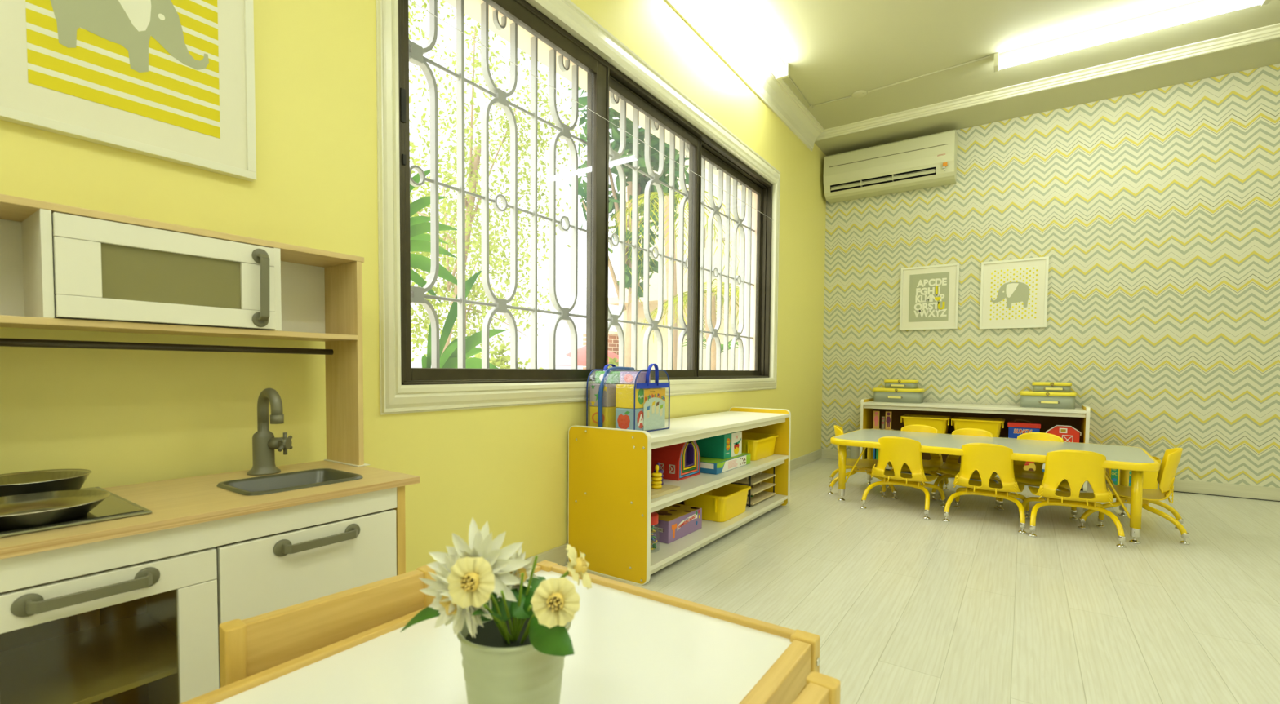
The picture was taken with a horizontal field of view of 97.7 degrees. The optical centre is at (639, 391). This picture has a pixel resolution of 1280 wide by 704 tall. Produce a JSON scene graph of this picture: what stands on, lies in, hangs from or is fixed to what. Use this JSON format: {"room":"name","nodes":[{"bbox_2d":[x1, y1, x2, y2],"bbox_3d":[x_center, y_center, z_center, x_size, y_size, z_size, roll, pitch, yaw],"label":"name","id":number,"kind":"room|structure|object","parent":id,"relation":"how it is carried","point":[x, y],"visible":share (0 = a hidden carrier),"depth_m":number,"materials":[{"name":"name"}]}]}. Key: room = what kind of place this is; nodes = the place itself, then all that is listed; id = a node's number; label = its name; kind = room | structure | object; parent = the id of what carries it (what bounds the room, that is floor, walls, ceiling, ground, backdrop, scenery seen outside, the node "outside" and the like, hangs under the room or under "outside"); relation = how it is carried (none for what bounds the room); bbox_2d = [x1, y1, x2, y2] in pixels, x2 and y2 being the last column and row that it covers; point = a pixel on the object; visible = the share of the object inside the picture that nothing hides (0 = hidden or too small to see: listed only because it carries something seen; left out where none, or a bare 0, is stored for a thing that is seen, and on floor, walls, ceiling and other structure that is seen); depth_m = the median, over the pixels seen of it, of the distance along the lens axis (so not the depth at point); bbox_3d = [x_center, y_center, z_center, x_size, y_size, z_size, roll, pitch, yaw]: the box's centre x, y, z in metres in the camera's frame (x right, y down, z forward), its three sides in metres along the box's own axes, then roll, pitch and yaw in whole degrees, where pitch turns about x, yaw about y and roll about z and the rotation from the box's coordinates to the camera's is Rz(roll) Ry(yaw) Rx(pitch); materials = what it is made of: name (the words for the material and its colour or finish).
{"room":"children's room","nodes":[
{"label":"children's room","id":0,"kind":"room"},
{"bbox_2d":[0,0,826,573],"bbox_3d":[-0.540,-0.716,2.195,0.200,2.935,8.240,2,3,34],"label":"wall","id":1,"kind":"structure","parent":0,"point":[125,417],"depth_m":1.52,"materials":[{"name":"yellow paint"}]},
{"bbox_2d":[0,0,256,182],"bbox_3d":[-1.086,-0.797,1.197,0.026,0.560,0.452,2,3,34],"label":"framed print","id":2,"kind":"object","parent":1,"relation":"attached to","point":[173,81],"visible":1,"depth_m":1.21,"materials":[{"name":"beige paper"}]},
{"bbox_2d":[375,0,780,414],"bbox_3d":[0.111,-0.809,3.021,0.136,1.674,3.251,2,3,34],"label":"window","id":3,"kind":"structure","parent":1,"relation":"in","point":[403,388],"depth_m":2.47,"materials":[{"name":"beige paint"}]},
{"bbox_2d":[408,0,755,370],"bbox_3d":[0.011,-0.760,3.065,0.032,1.566,3.100,2,3,34],"label":"window grille","id":4,"kind":"object","parent":3,"relation":"attached to","point":[416,52],"visible":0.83,"depth_m":2.50,"materials":[{"name":"white metal"}]},
{"bbox_2d":[408,0,773,220],"bbox_3d":[0.140,-1.245,2.960,0.002,0.007,3.100,2,3,34],"label":"wire","id":5,"kind":"object","parent":3,"relation":"attached to","point":[408,0],"visible":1,"depth_m":2.25,"materials":[{"name":"white"}]},
{"bbox_2d":[443,0,757,370],"bbox_3d":[0.003,-0.743,3.130,0.155,2.556,3.962,2,3,34],"label":"trim","id":6,"kind":"structure","parent":1,"relation":"attached to","point":[472,7],"depth_m":3.03,"materials":[{"name":"beige"}]},
{"bbox_2d":[524,448,822,566],"bbox_3d":[-0.524,0.712,2.102,0.012,0.090,8.028,2,3,34],"label":"baseboard","id":7,"kind":"structure","parent":1,"relation":"attached to","point":[557,555],"depth_m":2.38,"materials":[{"name":"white wood"}]},
{"bbox_2d":[664,0,824,151],"bbox_3d":[-0.591,-2.087,1.776,0.114,0.163,7.566,2,3,34],"label":"trim","id":8,"kind":"structure","parent":1,"relation":"attached to","point":[704,17],"depth_m":3.69,"materials":[{"name":"beige paint"}]},
{"bbox_2d":[815,22,1279,141],"bbox_3d":[3.295,-2.183,3.728,4.300,0.057,0.062,2,3,34],"label":"trim","id":9,"kind":"structure","parent":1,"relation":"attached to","point":[1273,31],"depth_m":3.92,"materials":[{"name":"beige paint"}]},
{"bbox_2d":[564,457,1279,703],"bbox_3d":[1.245,0.867,0.896,4.700,0.100,8.440,2,3,34],"label":"floor","id":10,"kind":"structure","parent":0,"point":[904,607],"depth_m":2.12,"materials":[{"name":"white wood"}]},
{"bbox_2d":[0,194,419,703],"bbox_3d":[-0.874,0.231,1.120,0.420,1.120,0.739,2,3,34],"label":"toy kitchen","id":11,"kind":"object","parent":10,"relation":"on","point":[126,600],"visible":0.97,"depth_m":1.06,"materials":[{"name":"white wood"}]},
{"bbox_2d":[0,469,92,497],"bbox_3d":[-1.133,0.173,0.959,0.156,0.053,0.280,2,3,34],"label":"frying pan","id":12,"kind":"object","parent":11,"relation":"on","point":[52,480],"visible":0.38,"depth_m":1.03,"materials":[{"name":"metal"}]},
{"bbox_2d":[0,489,111,529],"bbox_3d":[-0.977,0.186,0.835,0.186,0.040,0.295,1,2,9],"label":"frying pan","id":13,"kind":"object","parent":11,"relation":"on","point":[33,509],"visible":1,"depth_m":0.92,"materials":[{"name":"metal"}]},
{"bbox_2d":[0,487,151,537],"bbox_3d":[-1.034,0.205,0.951,0.330,0.005,0.235,2,3,34],"label":"cooktop","id":14,"kind":"object","parent":11,"relation":"in","point":[117,507],"depth_m":0.92,"materials":[{"name":"black glass"}]},
{"bbox_2d":[0,547,219,703],"bbox_3d":[-0.969,0.522,0.970,0.390,0.488,0.292,2,3,34],"label":"oven","id":15,"kind":"object","parent":11,"relation":"in","point":[172,647],"depth_m":0.96,"materials":[{"name":"beige laminate"}]},
{"bbox_2d":[0,460,418,548],"bbox_3d":[-0.883,0.211,1.120,0.404,0.015,0.720,2,3,34],"label":"countertop","id":16,"kind":"structure","parent":11,"relation":"on","point":[168,500],"depth_m":1.09,"materials":[{"name":"brown wood"}]},
{"bbox_2d":[246,388,293,475],"bbox_3d":[-0.866,0.094,1.318,0.120,0.202,0.085,2,3,34],"label":"tap","id":17,"kind":"object","parent":11,"relation":"on","point":[264,443],"depth_m":1.31,"materials":[{"name":"grey plastic"}]},
{"bbox_2d":[216,468,363,495],"bbox_3d":[-0.765,0.231,1.234,0.187,0.073,0.238,2,3,34],"label":"sink","id":18,"kind":"object","parent":11,"relation":"in","point":[276,484],"depth_m":1.26,"materials":[{"name":"grey metal"}]},
{"bbox_2d":[218,565,437,688],"bbox_3d":[-0.393,0.568,0.840,0.273,0.475,0.322,2,3,39],"label":"chair","id":19,"kind":"object","parent":10,"relation":"on","point":[250,646],"visible":0.62,"depth_m":0.86,"materials":[{"name":"beige wood"}]},
{"bbox_2d":[179,560,820,703],"bbox_3d":[-0.189,0.600,0.735,0.605,0.422,0.804,2,3,34],"label":"table","id":20,"kind":"object","parent":10,"relation":"on","point":[632,645],"visible":0.83,"depth_m":0.82,"materials":[{"name":"white laminate"}]},
{"bbox_2d":[400,518,591,703],"bbox_3d":[-0.134,0.275,0.597,0.170,0.262,0.201,-1,3,-42],"label":"flower pot","id":21,"kind":"object","parent":20,"relation":"on","point":[515,644],"visible":1,"depth_m":0.59,"materials":[{"name":"metal"}]},
{"bbox_2d":[568,407,791,585],"bbox_3d":[0.311,0.431,2.925,0.410,0.602,1.588,2,3,34],"label":"storage shelf","id":22,"kind":"object","parent":10,"relation":"on","point":[611,504],"visible":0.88,"depth_m":2.33,"materials":[{"name":"yellow laminate"}]},
{"bbox_2d":[586,364,670,431],"bbox_3d":[-0.047,0.025,2.471,0.275,0.291,0.290,2,3,34],"label":"bag","id":23,"kind":"object","parent":22,"relation":"on","point":[654,402],"visible":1,"depth_m":2.42,"materials":[{"name":"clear plastic"}]},
{"bbox_2d":[589,406,616,428],"bbox_3d":[-0.154,0.117,2.461,0.098,0.098,0.099,2,3,34],"label":"block","id":24,"kind":"object","parent":23,"relation":"in","point":[608,413],"visible":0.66,"depth_m":2.42,"materials":[{"name":"yellow fabric"}]},
{"bbox_2d":[591,412,604,424],"bbox_3d":[-0.180,0.117,2.420,0.072,0.052,0.001,2,3,34],"label":"print","id":25,"kind":"object","parent":24,"relation":"attached to","point":[594,415],"depth_m":2.43,"materials":[{"name":"orange"}]},
{"bbox_2d":[590,383,617,407],"bbox_3d":[-0.152,0.018,2.457,0.100,0.098,0.099,2,3,34],"label":"block","id":26,"kind":"object","parent":24,"relation":"on","point":[609,391],"visible":0.8,"depth_m":2.42,"materials":[{"name":"grey fabric"}]},
{"bbox_2d":[595,371,621,384],"bbox_3d":[-0.132,-0.060,2.483,0.098,0.054,0.099,2,3,34],"label":"block","id":27,"kind":"object","parent":26,"relation":"on","point":[614,376],"visible":0.62,"depth_m":2.44,"materials":[{"name":"green fabric"}]},
{"bbox_2d":[615,408,643,431],"bbox_3d":[-0.037,0.121,2.381,0.099,0.098,0.099,2,3,34],"label":"block","id":28,"kind":"object","parent":23,"relation":"in","point":[624,416],"visible":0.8,"depth_m":2.34,"materials":[{"name":"blue fabric"}]},
{"bbox_2d":[617,414,630,429],"bbox_3d":[-0.069,0.130,2.344,0.066,0.064,0.001,2,3,34],"label":"print","id":29,"kind":"object","parent":28,"relation":"attached to","point":[623,420],"depth_m":2.34,"materials":[{"name":"red"}]},
{"bbox_2d":[615,384,647,408],"bbox_3d":[-0.036,0.022,2.378,0.099,0.098,0.098,2,3,34],"label":"block","id":30,"kind":"object","parent":28,"relation":"on","point":[624,393],"visible":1,"depth_m":2.34,"materials":[{"name":"yellow fabric"}]},
{"bbox_2d":[619,371,650,384],"bbox_3d":[-0.021,-0.056,2.413,0.098,0.054,0.099,2,3,34],"label":"block","id":31,"kind":"object","parent":30,"relation":"on","point":[625,377],"visible":0.83,"depth_m":2.38,"materials":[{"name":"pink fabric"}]},
{"bbox_2d":[644,388,665,404],"bbox_3d":[0.065,0.023,2.430,0.001,0.064,0.169,2,3,34],"label":"print","id":32,"kind":"object","parent":23,"relation":"attached to","point":[657,396],"depth_m":2.43,"materials":[{"name":"orange"}]},
{"bbox_2d":[650,511,658,550],"bbox_3d":[0.037,0.601,2.393,0.096,0.157,0.096,2,3,34],"label":"jar","id":33,"kind":"object","parent":22,"relation":"on","point":[654,516],"visible":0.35,"depth_m":2.38,"materials":[{"name":"clear plastic"}]},
{"bbox_2d":[651,462,679,499],"bbox_3d":[0.033,0.372,2.385,0.190,0.116,0.225,2,3,34],"label":"board","id":34,"kind":"object","parent":22,"relation":"on","point":[666,489],"visible":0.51,"depth_m":2.37,"materials":[{"name":"brown wood"}]},
{"bbox_2d":[651,440,700,480],"bbox_3d":[0.165,0.321,2.757,0.184,0.192,0.214,2,3,34],"label":"barn","id":35,"kind":"object","parent":22,"relation":"on","point":[668,457],"visible":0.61,"depth_m":2.66,"materials":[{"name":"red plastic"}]},
{"bbox_2d":[679,441,698,478],"bbox_3d":[0.170,0.318,2.754,0.171,0.176,0.188,2,3,34],"label":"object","id":36,"kind":"object","parent":35,"relation":"in","point":[695,472],"visible":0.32,"depth_m":2.67,"materials":[{"name":"blue"}]},
{"bbox_2d":[680,440,697,475],"bbox_3d":[0.175,0.314,2.751,0.159,0.161,0.164,2,3,34],"label":"house","id":37,"kind":"object","parent":35,"relation":"in","point":[696,469],"visible":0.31,"depth_m":2.71,"materials":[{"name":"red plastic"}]},
{"bbox_2d":[684,442,694,467],"bbox_3d":[0.190,0.305,2.740,0.123,0.116,0.091,2,3,34],"label":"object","id":38,"kind":"object","parent":35,"relation":"in","point":[690,451],"visible":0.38,"depth_m":2.74,"materials":[{"name":"purple wood"}]},
{"bbox_2d":[650,503,702,543],"bbox_3d":[0.133,0.620,2.654,0.204,0.101,0.312,2,3,34],"label":"toy box","id":39,"kind":"object","parent":22,"relation":"on","point":[677,521],"visible":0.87,"depth_m":2.58,"materials":[{"name":"purple cardboard"}]},
{"bbox_2d":[657,505,699,515],"bbox_3d":[0.142,0.569,2.662,0.200,0.001,0.253,2,3,34],"label":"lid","id":40,"kind":"object","parent":39,"relation":"on","point":[673,510],"depth_m":2.66,"materials":[{"name":"brown"}]},
{"bbox_2d":[683,483,751,522],"bbox_3d":[0.407,0.591,3.006,0.279,0.137,0.344,2,3,34],"label":"plastic bin","id":41,"kind":"object","parent":22,"relation":"on","point":[723,504],"visible":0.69,"depth_m":2.88,"materials":[{"name":"yellow plastic"}]},
{"bbox_2d":[700,453,750,475],"bbox_3d":[0.403,0.380,3.024,0.236,0.056,0.420,2,3,34],"label":"toy box","id":42,"kind":"object","parent":22,"relation":"on","point":[708,465],"visible":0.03,"depth_m":2.88,"materials":[{"name":"blue"}]},
{"bbox_2d":[695,431,742,459],"bbox_3d":[0.410,0.286,3.060,0.222,0.128,0.218,2,3,34],"label":"toy box","id":43,"kind":"object","parent":42,"relation":"on","point":[724,446],"visible":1,"depth_m":2.96,"materials":[{"name":"teal cardboard"}]},
{"bbox_2d":[731,431,742,457],"bbox_3d":[0.524,0.288,3.033,0.001,0.126,0.130,2,3,34],"label":"print","id":44,"kind":"object","parent":43,"relation":"attached to","point":[736,437],"depth_m":3.03,"materials":[{"name":"white"}]},
{"bbox_2d":[700,453,748,463],"bbox_3d":[0.403,0.352,3.024,0.231,0.001,0.414,2,3,34],"label":"print","id":45,"kind":"object","parent":42,"relation":"on","point":[744,455],"depth_m":2.92,"materials":[{"name":"green"}]},
{"bbox_2d":[721,455,746,472],"bbox_3d":[0.499,0.384,2.957,0.001,0.052,0.305,2,3,34],"label":"print","id":46,"kind":"object","parent":42,"relation":"attached to","point":[738,461],"depth_m":2.95,"materials":[{"name":"white"}]},
{"bbox_2d":[730,466,774,506],"bbox_3d":[0.630,0.550,3.358,0.229,0.188,0.373,2,3,34],"label":"rack","id":47,"kind":"object","parent":22,"relation":"on","point":[749,485],"visible":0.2,"depth_m":3.16,"materials":[{"name":"black metal"}]},
{"bbox_2d":[732,481,775,495],"bbox_3d":[0.639,0.565,3.353,0.233,0.028,0.345,2,3,34],"label":"puzzle","id":48,"kind":"object","parent":47,"relation":"in","point":[761,486],"visible":0.31,"depth_m":3.33,"materials":[{"name":"brown wood"}]},
{"bbox_2d":[733,471,776,484],"bbox_3d":[0.639,0.507,3.350,0.233,0.028,0.345,2,3,34],"label":"puzzle","id":49,"kind":"object","parent":47,"relation":"in","point":[756,478],"visible":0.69,"depth_m":3.29,"materials":[{"name":"brown wood"}]},
{"bbox_2d":[746,491,775,505],"bbox_3d":[0.638,0.621,3.355,0.233,0.028,0.345,2,3,34],"label":"puzzle","id":50,"kind":"object","parent":47,"relation":"in","point":[762,495],"visible":0.24,"depth_m":3.30,"materials":[{"name":"brown wood"}]},
{"bbox_2d":[741,431,778,461],"bbox_3d":[0.652,0.334,3.403,0.279,0.124,0.359,2,3,34],"label":"plastic bin","id":51,"kind":"object","parent":22,"relation":"on","point":[759,446],"visible":0.62,"depth_m":3.30,"materials":[{"name":"yellow plastic"}]},
{"bbox_2d":[791,671,840,703],"bbox_3d":[0.031,0.579,0.627,0.273,0.475,0.322,2,3,37],"label":"chair","id":52,"kind":"object","parent":10,"relation":"on","point":[820,689],"visible":1,"depth_m":0.65,"materials":[{"name":"beige wood"}]},
{"bbox_2d":[850,430,859,459],"bbox_3d":[1.992,0.514,5.124,0.132,0.295,0.132,2,3,34],"label":"waste bin","id":53,"kind":"object","parent":10,"relation":"on","point":[855,451],"visible":0.15,"depth_m":5.08,"materials":[{"name":"grey plastic"}]},
{"bbox_2d":[827,425,897,499],"bbox_3d":[1.557,0.476,3.931,0.438,0.455,0.395,1,2,19],"label":"chair","id":54,"kind":"object","parent":10,"relation":"on","point":[863,465],"visible":0.56,"depth_m":3.87,"materials":[{"name":"yellow plastic"}]},
{"bbox_2d":[859,436,946,519],"bbox_3d":[1.638,0.495,3.464,0.395,0.455,0.438,2,3,40],"label":"chair","id":55,"kind":"object","parent":10,"relation":"on","point":[897,451],"visible":1,"depth_m":3.35,"materials":[{"name":"yellow plastic"}]},
{"bbox_2d":[880,424,949,500],"bbox_3d":[1.944,0.479,3.942,0.395,0.455,0.438,2,3,33],"label":"chair","id":56,"kind":"object","parent":10,"relation":"on","point":[931,467],"visible":0.43,"depth_m":3.98,"materials":[{"name":"yellow plastic"}]},
{"bbox_2d":[930,428,1001,508],"bbox_3d":[2.188,0.489,3.720,0.395,0.455,0.438,2,3,36],"label":"chair","id":57,"kind":"object","parent":10,"relation":"on","point":[951,468],"visible":0.46,"depth_m":3.77,"materials":[{"name":"yellow plastic"}]},
{"bbox_2d":[859,397,1089,492],"bbox_3d":[2.637,0.388,4.537,1.538,0.602,0.410,2,3,34],"label":"storage shelf","id":58,"kind":"object","parent":10,"relation":"on","point":[1078,419],"visible":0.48,"depth_m":4.49,"materials":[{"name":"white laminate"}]},
{"bbox_2d":[871,410,881,429],"bbox_3d":[2.049,0.263,4.846,0.072,0.180,0.070,2,3,34],"label":"puzzle","id":59,"kind":"object","parent":58,"relation":"on","point":[876,414],"visible":0.74,"depth_m":4.84,"materials":[{"name":"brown wood"}]},
{"bbox_2d":[883,411,893,430],"bbox_3d":[2.129,0.265,4.792,0.072,0.180,0.070,2,3,34],"label":"puzzle","id":60,"kind":"object","parent":58,"relation":"on","point":[888,414],"visible":0.77,"depth_m":4.78,"materials":[{"name":"brown wood"}]},
{"bbox_2d":[872,387,924,403],"bbox_3d":[2.255,0.037,4.886,0.390,0.120,0.210,2,3,34],"label":"box","id":61,"kind":"object","parent":58,"relation":"on","point":[880,394],"visible":1,"depth_m":4.80,"materials":[{"name":"grey"}]},
{"bbox_2d":[884,379,918,388],"bbox_3d":[2.273,-0.060,4.873,0.260,0.074,0.175,2,3,34],"label":"box","id":62,"kind":"object","parent":61,"relation":"on","point":[889,384],"visible":0.99,"depth_m":4.81,"materials":[{"name":"grey"}]},
{"bbox_2d":[900,414,952,434],"bbox_3d":[2.407,0.287,4.701,0.359,0.148,0.305,2,3,34],"label":"plastic bin","id":63,"kind":"object","parent":58,"relation":"on","point":[941,424],"visible":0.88,"depth_m":4.59,"materials":[{"name":"yellow plastic"}]},
{"bbox_2d":[951,417,1004,437],"bbox_3d":[2.712,0.297,4.492,0.358,0.148,0.305,2,3,34],"label":"plastic bin","id":64,"kind":"object","parent":58,"relation":"on","point":[993,426],"visible":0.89,"depth_m":4.39,"materials":[{"name":"yellow plastic"}]},
{"bbox_2d":[1007,419,1040,438],"bbox_3d":[2.925,0.301,4.264,0.207,0.160,0.130,2,3,34],"label":"lunch box","id":65,"kind":"object","parent":58,"relation":"on","point":[1015,429],"visible":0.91,"depth_m":4.23,"materials":[{"name":"blue plastic"}]},
{"bbox_2d":[1023,461,1035,471],"bbox_3d":[2.921,0.578,4.195,0.090,0.112,0.012,2,3,34],"label":"toy","id":66,"kind":"object","parent":58,"relation":"on","point":[1028,466],"visible":0.46,"depth_m":4.19,"materials":[{"name":"yellow plastic"}]},
{"bbox_2d":[1019,391,1076,408],"bbox_3d":[3.121,0.067,4.290,0.347,0.120,0.210,2,3,34],"label":"box","id":67,"kind":"object","parent":58,"relation":"on","point":[1028,398],"visible":0.98,"depth_m":4.21,"materials":[{"name":"grey"}]},
{"bbox_2d":[1031,382,1071,392],"bbox_3d":[3.144,-0.030,4.275,0.243,0.072,0.175,2,3,34],"label":"box","id":68,"kind":"object","parent":67,"relation":"on","point":[1052,387],"visible":1,"depth_m":4.21,"materials":[{"name":"grey"}]},
{"bbox_2d":[1045,425,1081,443],"bbox_3d":[3.117,0.320,4.126,0.210,0.139,0.108,2,3,34],"label":"barn","id":69,"kind":"object","parent":58,"relation":"on","point":[1068,433],"visible":0.7,"depth_m":4.07,"materials":[{"name":"red wood"}]},
{"bbox_2d":[942,443,1030,533],"bbox_3d":[1.991,0.508,3.198,0.395,0.455,0.438,2,3,37],"label":"chair","id":70,"kind":"object","parent":10,"relation":"on","point":[987,459],"visible":1,"depth_m":3.08,"materials":[{"name":"yellow plastic"}]},
{"bbox_2d":[830,429,1159,543],"bbox_3d":[2.090,0.522,3.474,1.600,0.407,0.830,2,3,37],"label":"table","id":71,"kind":"object","parent":10,"relation":"on","point":[1125,459],"visible":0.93,"depth_m":3.29,"materials":[{"name":"grey laminate"}]},
{"bbox_2d":[996,432,1078,519],"bbox_3d":[2.477,0.501,3.479,0.395,0.455,0.438,2,3,37],"label":"chair","id":72,"kind":"object","parent":10,"relation":"on","point":[1022,477],"visible":0.41,"depth_m":3.56,"materials":[{"name":"yellow plastic"}]},
{"bbox_2d":[1018,449,1126,547],"bbox_3d":[2.276,0.519,2.966,0.395,0.455,0.438,2,2,28],"label":"chair","id":73,"kind":"object","parent":10,"relation":"on","point":[1076,467],"visible":0.95,"depth_m":2.84,"materials":[{"name":"yellow plastic"}]},
{"bbox_2d":[1106,456,1160,489],"bbox_3d":[3.534,0.594,4.019,0.280,0.245,0.206,2,3,34],"label":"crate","id":74,"kind":"object","parent":10,"relation":"on","point":[1149,480],"visible":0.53,"depth_m":3.91,"materials":[{"name":"yellow plastic"}]},
{"bbox_2d":[1077,448,1190,544],"bbox_3d":[2.669,0.519,3.032,0.438,0.455,0.395,2,3,41],"label":"chair","id":75,"kind":"object","parent":10,"relation":"on","point":[1171,458],"visible":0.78,"depth_m":2.93,"materials":[{"name":"yellow plastic"}]},
{"bbox_2d":[735,0,1279,129],"bbox_3d":[1.095,-2.183,0.527,4.700,0.150,7.826,2,3,34],"label":"ceiling","id":76,"kind":"structure","parent":0,"point":[833,50],"depth_m":3.52,"materials":[{"name":"beige paint"}]},
{"bbox_2d":[711,0,789,80],"bbox_3d":[0.627,-2.176,3.335,0.090,0.085,1.260,2,3,34],"label":"fluorescent light","id":77,"kind":"object","parent":76,"relation":"attached to","point":[731,10],"visible":1,"depth_m":3.41,"materials":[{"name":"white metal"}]},
{"bbox_2d":[852,90,866,97],"bbox_3d":[1.657,-2.235,4.221,0.108,0.017,0.108,2,3,34],"label":"junction box","id":78,"kind":"object","parent":76,"relation":"attached to","point":[859,94],"visible":1,"depth_m":4.20,"materials":[{"name":"beige paint"}]},
{"bbox_2d":[788,55,990,109],"bbox_3d":[1.656,-2.222,3.819,1.226,0.015,0.685,2,3,34],"label":"conduit","id":79,"kind":"object","parent":76,"relation":"attached to","point":[810,107],"visible":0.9,"depth_m":4.02,"materials":[{"name":"beige paint"}]},
{"bbox_2d":[814,36,1279,155],"bbox_3d":[3.430,-2.263,3.921,4.300,0.210,0.414,2,3,34],"label":"crown molding","id":80,"kind":"structure","parent":76,"relation":"attached to","point":[1264,53],"depth_m":4.09,"materials":[{"name":"beige paint"}]},
{"bbox_2d":[993,0,1271,72],"bbox_3d":[2.870,-2.159,3.358,1.260,0.085,0.090,2,3,34],"label":"fluorescent light","id":81,"kind":"object","parent":76,"relation":"attached to","point":[1203,9],"visible":1,"depth_m":3.33,"materials":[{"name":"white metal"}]},
{"bbox_2d":[821,63,1279,488],"bbox_3d":[3.592,-0.760,4.231,4.300,2.935,0.200,2,3,34],"label":"wall","id":82,"kind":"structure","parent":0,"point":[1155,214],"depth_m":4.15,"materials":[{"name":"paper"}]},
{"bbox_2d":[823,129,957,204],"bbox_3d":[2.173,-1.962,4.915,1.050,0.402,0.218,2,3,34],"label":"air conditioner","id":83,"kind":"object","parent":82,"relation":"attached to","point":[930,161],"visible":1,"depth_m":4.82,"materials":[{"name":"beige plastic"}]},
{"bbox_2d":[899,263,959,330],"bbox_3d":[2.499,-0.806,4.845,0.450,0.549,0.026,2,3,34],"label":"framed print","id":84,"kind":"object","parent":82,"relation":"attached to","point":[929,295],"visible":1,"depth_m":4.83,"materials":[{"name":"beige paper"}]},
{"bbox_2d":[979,256,1048,329],"bbox_3d":[3.001,-0.779,4.500,0.450,0.549,0.026,2,3,34],"label":"framed print","id":85,"kind":"object","parent":82,"relation":"attached to","point":[1014,292],"visible":1,"depth_m":4.49,"materials":[{"name":"beige paper"}]},
{"bbox_2d":[822,448,1279,501],"bbox_3d":[3.521,0.664,4.198,4.300,0.090,0.012,2,3,34],"label":"baseboard","id":86,"kind":"structure","parent":82,"relation":"attached to","point":[1182,486],"depth_m":3.86,"materials":[{"name":"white wood"}]},
{"label":"outside","id":87,"kind":"structure","parent":0,"visible":0},
{"bbox_3d":[-8.564,0.213,25.942,39.740,0.050,57.000,2,3,34],"label":"ground","id":88,"kind":"structure","parent":87,"visible":0},
{"bbox_2d":[409,169,466,304],"bbox_3d":[-1.160,-0.453,2.910,0.104,1.446,0.544,2,3,37],"label":"plant","id":89,"kind":"object","parent":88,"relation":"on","point":[420,226],"visible":0.25,"depth_m":2.92,"materials":[{"name":"green plant"}]},
{"bbox_2d":[421,270,506,368],"bbox_3d":[-0.979,0.101,3.186,0.401,1.581,0.570,2,3,34],"label":"plant","id":90,"kind":"object","parent":88,"relation":"on","point":[449,358],"visible":0.32,"depth_m":3.06,"materials":[{"name":"green plant"}]},
{"bbox_2d":[409,160,568,368],"bbox_3d":[-5.263,-2.858,17.090,3.329,6.843,7.414,2,3,34],"label":"leafy tree","id":91,"kind":"object","parent":88,"relation":"on","point":[474,312],"visible":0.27,"depth_m":16.78,"materials":[{"name":"green plant"}]},
{"bbox_2d":[408,0,586,355],"bbox_3d":[-2.849,-3.671,10.400,3.573,9.019,4.652,1,2,22],"label":"leafy tree","id":92,"kind":"object","parent":88,"relation":"on","point":[474,158],"visible":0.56,"depth_m":10.07,"materials":[{"name":"green plant"}]},
{"bbox_2d":[466,343,537,368],"bbox_3d":[-2.138,-0.155,8.457,1.488,1.097,0.900,-1,3,-35],"label":"bush","id":93,"kind":"object","parent":88,"relation":"on","point":[502,360],"visible":0.12,"depth_m":8.27,"materials":[{"name":"green plant"}]},
{"bbox_2d":[488,337,570,368],"bbox_3d":[-2.075,-0.081,10.413,1.720,1.820,1.636,2,3,34],"label":"parasol","id":94,"kind":"object","parent":88,"relation":"on","point":[523,346],"visible":0.49,"depth_m":9.90,"materials":[{"name":"white paint"}]},
{"bbox_2d":[555,345,618,366],"bbox_3d":[-1.075,-0.149,12.395,1.720,1.820,1.636,2,3,34],"label":"parasol","id":95,"kind":"object","parent":88,"relation":"on","point":[581,352],"visible":0.14,"depth_m":11.86,"materials":[{"name":"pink fabric"}]},
{"bbox_2d":[581,328,618,369],"bbox_3d":[3.134,-0.589,19.866,0.250,2.200,15.700,2,3,34],"label":"wall","id":96,"kind":"structure","parent":88,"relation":"on","point":[613,340],"depth_m":14.10,"materials":[{"name":"pink brick"}]},
{"bbox_2d":[566,87,688,367],"bbox_3d":[-0.182,-2.672,9.810,2.535,7.097,2.005,-1,2,-25],"label":"broadleaf tree","id":97,"kind":"object","parent":88,"relation":"on","point":[614,200],"visible":0.25,"depth_m":9.52,"materials":[{"name":"green plant"}]},
{"bbox_2d":[584,187,739,369],"bbox_3d":[0.253,-0.860,7.350,2.345,3.650,2.079,1,2,18],"label":"palm","id":98,"kind":"object","parent":88,"relation":"on","point":[666,197],"visible":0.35,"depth_m":7.32,"materials":[{"name":"green plant"}]},
{"bbox_2d":[608,138,740,370],"bbox_3d":[2.814,-2.545,13.343,5.400,6.600,4.700,2,3,34],"label":"neighbouring house","id":99,"kind":"structure","parent":88,"relation":"on","point":[653,281],"depth_m":12.44,"materials":[{"name":"beige"}]},
{"bbox_2d":[639,279,739,370],"bbox_3d":[0.797,-0.143,6.691,1.663,2.279,1.582,2,3,34],"label":"palm","id":100,"kind":"object","parent":88,"relation":"on","point":[713,291],"visible":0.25,"depth_m":6.59,"materials":[{"name":"green plant"}]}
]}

